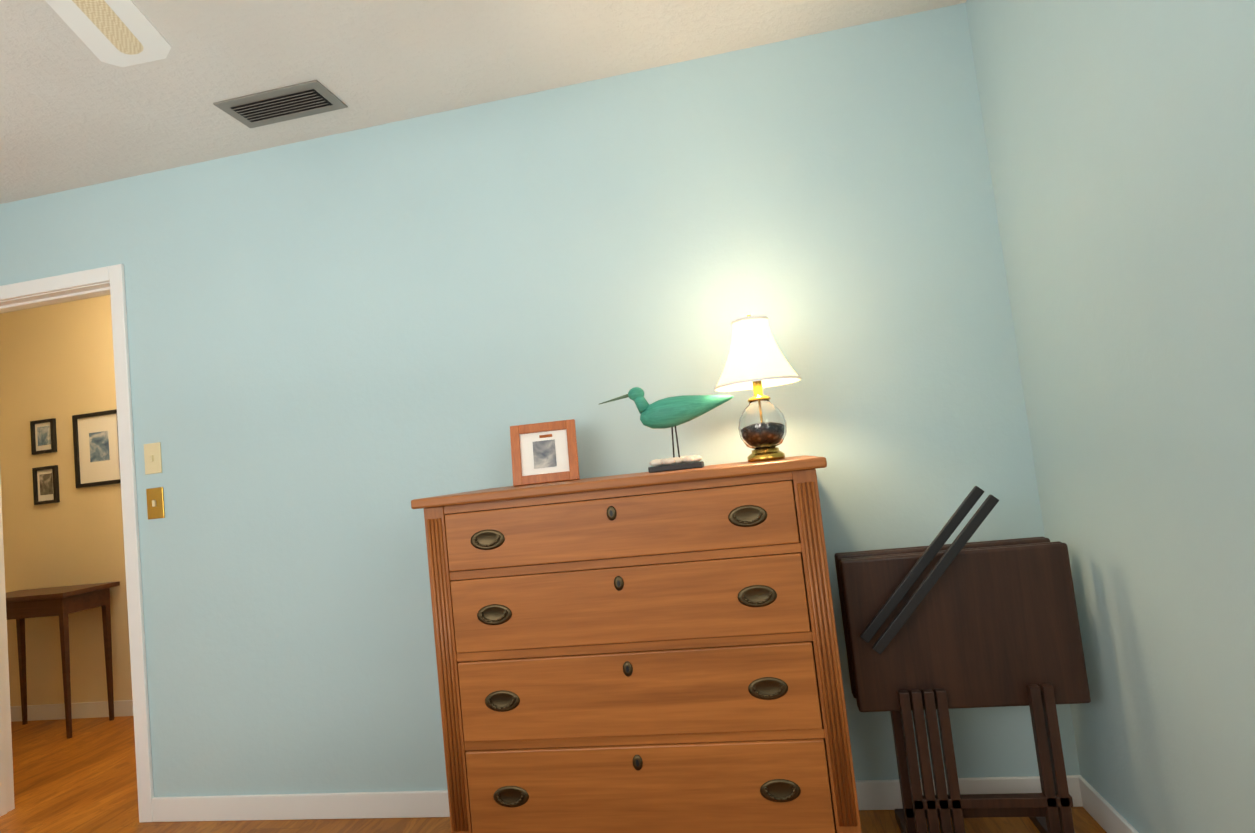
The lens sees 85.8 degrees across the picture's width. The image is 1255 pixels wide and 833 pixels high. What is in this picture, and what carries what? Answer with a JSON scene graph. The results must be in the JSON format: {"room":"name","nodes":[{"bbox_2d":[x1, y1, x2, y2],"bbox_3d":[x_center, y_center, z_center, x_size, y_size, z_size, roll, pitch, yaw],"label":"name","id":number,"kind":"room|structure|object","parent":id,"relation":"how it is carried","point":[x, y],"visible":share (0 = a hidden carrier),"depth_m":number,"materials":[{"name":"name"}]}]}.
{"room":"bedroom","nodes":[
{"label":"bedroom","id":0,"kind":"room"},
{"bbox_2d":[0,295,132,705],"bbox_3d":[-2.699,0.464,3.961,3.200,2.440,0.150,-7,-4,10],"label":"wall","id":1,"kind":"structure","parent":0,"point":[57,361],"depth_m":3.98,"materials":[{"name":"beige paint"}]},
{"bbox_2d":[30,418,56,454],"bbox_3d":[-3.484,0.120,4.033,0.160,0.200,0.020,-7,-4,10],"label":"picture","id":2,"kind":"object","parent":1,"relation":"attached to","point":[43,437],"visible":0.96,"depth_m":4.03,"materials":[{"name":"black wood"}]},
{"bbox_2d":[32,465,59,504],"bbox_3d":[-3.453,0.407,4.013,0.160,0.220,0.020,-7,-4,10],"label":"picture","id":3,"kind":"object","parent":1,"relation":"attached to","point":[45,484],"visible":0.96,"depth_m":4.01,"materials":[{"name":"black wood"}]},
{"bbox_2d":[10,700,132,721],"bbox_3d":[-2.588,1.628,3.799,3.000,0.085,0.012,-7,-4,10],"label":"baseboard","id":4,"kind":"structure","parent":1,"relation":"attached to","point":[122,707],"depth_m":3.90,"materials":[{"name":"white wood"}]},
{"bbox_2d":[72,409,120,487],"bbox_3d":[-3.095,0.189,3.959,0.330,0.430,0.020,-7,-4,10],"label":"picture","id":5,"kind":"object","parent":1,"relation":"attached to","point":[96,450],"visible":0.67,"depth_m":3.96,"materials":[{"name":"black paper"}]},
{"bbox_2d":[0,0,966,313],"bbox_3d":[-1.954,-1.059,1.353,5.910,0.060,5.160,-7,-4,10],"label":"ceiling","id":6,"kind":"structure","parent":0,"point":[74,112],"depth_m":2.11,"materials":[{"name":"paint"}]},
{"bbox_2d":[45,0,170,66],"bbox_3d":[-1.155,-0.890,1.062,1.246,0.485,1.296,-7,-4,10],"label":"ceiling fan","id":7,"kind":"object","parent":6,"relation":"hanging from","point":[122,33],"visible":1,"depth_m":1.59,"materials":[{"name":"white"}]},
{"bbox_2d":[213,80,347,127],"bbox_3d":[-1.162,-1.042,2.272,0.380,0.015,0.170,-7,-4,10],"label":"ceiling vent","id":8,"kind":"object","parent":6,"relation":"in","point":[296,101],"visible":1,"depth_m":2.26,"materials":[{"name":"grey metal"}]},
{"bbox_2d":[0,3,1079,796],"bbox_3d":[-0.756,0.148,2.433,4.220,2.440,0.110,-7,-4,10],"label":"wall","id":9,"kind":"structure","parent":0,"point":[348,347],"depth_m":2.34,"materials":[{"name":"teal paint"}]},
{"bbox_2d":[0,264,153,821],"bbox_3d":[-2.249,0.499,2.679,0.836,2.097,0.124,-7,-4,10],"label":"door frame","id":10,"kind":"structure","parent":9,"relation":"attached to","point":[110,280],"depth_m":2.60,"materials":[{"name":"white wood"}]},
{"bbox_2d":[144,442,161,474],"bbox_3d":[-1.801,0.159,2.559,0.072,0.116,0.014,-7,-4,10],"label":"light switch","id":11,"kind":"object","parent":9,"relation":"attached to","point":[152,458],"visible":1,"depth_m":2.56,"materials":[{"name":"beige plastic"}]},
{"bbox_2d":[146,487,164,518],"bbox_3d":[-1.783,0.327,2.547,0.072,0.116,0.014,-7,-4,10],"label":"light switch","id":12,"kind":"object","parent":9,"relation":"attached to","point":[155,504],"visible":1,"depth_m":2.55,"materials":[{"name":"gold metal"}]},
{"bbox_2d":[0,716,1106,832],"bbox_3d":[-1.687,1.421,1.180,5.910,0.060,5.160,-7,-4,10],"label":"floor","id":13,"kind":"structure","parent":0,"point":[83,779],"depth_m":2.70,"materials":[{"name":"brown wood"}]},
{"bbox_2d":[6,581,119,738],"bbox_3d":[-3.243,1.355,3.750,0.700,0.760,0.330,-7,-4,10],"label":"table","id":14,"kind":"object","parent":13,"relation":"on","point":[62,602],"visible":0.96,"depth_m":3.67,"materials":[{"name":"brown wood"}]},
{"bbox_2d":[411,455,861,832],"bbox_3d":[0.057,0.706,1.889,1.045,1.085,0.555,-7,-4,10],"label":"dresser","id":15,"kind":"object","parent":13,"relation":"on","point":[648,652],"visible":1,"depth_m":1.63,"materials":[{"name":"brown wood"}]},
{"bbox_2d":[510,419,579,486],"bbox_3d":[-0.257,0.114,2.124,0.205,0.190,0.095,-6,-4,2],"label":"photo frame","id":16,"kind":"object","parent":15,"relation":"on","point":[544,452],"visible":1,"depth_m":2.10,"materials":[{"name":"brown wood"}]},
{"bbox_2d":[600,387,733,472],"bbox_3d":[0.116,0.029,1.920,0.389,0.248,0.080,-7,-4,10],"label":"duck decoy","id":17,"kind":"object","parent":15,"relation":"on","point":[670,412],"visible":1,"depth_m":1.89,"materials":[{"name":"paint"}]},
{"bbox_2d":[714,314,800,461],"bbox_3d":[0.362,-0.083,1.881,0.240,0.413,0.240,-7,-4,10],"label":"table lamp","id":18,"kind":"object","parent":15,"relation":"on","point":[756,362],"visible":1,"depth_m":1.83,"materials":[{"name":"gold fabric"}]},
{"bbox_2d":[834,486,1090,832],"bbox_3d":[0.889,0.670,1.808,0.560,0.967,0.360,-7,-4,10],"label":"tray table","id":19,"kind":"object","parent":13,"relation":"on","point":[941,626],"visible":1,"depth_m":1.73,"materials":[{"name":"brown wood"}]},
{"bbox_2d":[152,775,1077,821],"bbox_3d":[-0.229,1.264,2.217,3.096,0.085,0.015,-7,-4,10],"label":"baseboard","id":20,"kind":"structure","parent":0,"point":[871,794],"depth_m":2.34,"materials":[{"name":"white wood"}]},
{"bbox_2d":[966,0,1254,832],"bbox_3d":[0.910,-0.188,0.184,0.110,2.440,3.750,-7,-4,10],"label":"wall","id":21,"kind":"structure","parent":0,"point":[1120,137],"depth_m":1.43,"materials":[{"name":"teal paint"}]},
{"bbox_2d":[1074,775,1138,832],"bbox_3d":[0.978,0.988,0.128,0.015,0.085,3.720,-7,-4,10],"label":"baseboard","id":22,"kind":"structure","parent":21,"relation":"attached to","point":[1083,793],"depth_m":1.84,"materials":[{"name":"white wood"}]}
]}

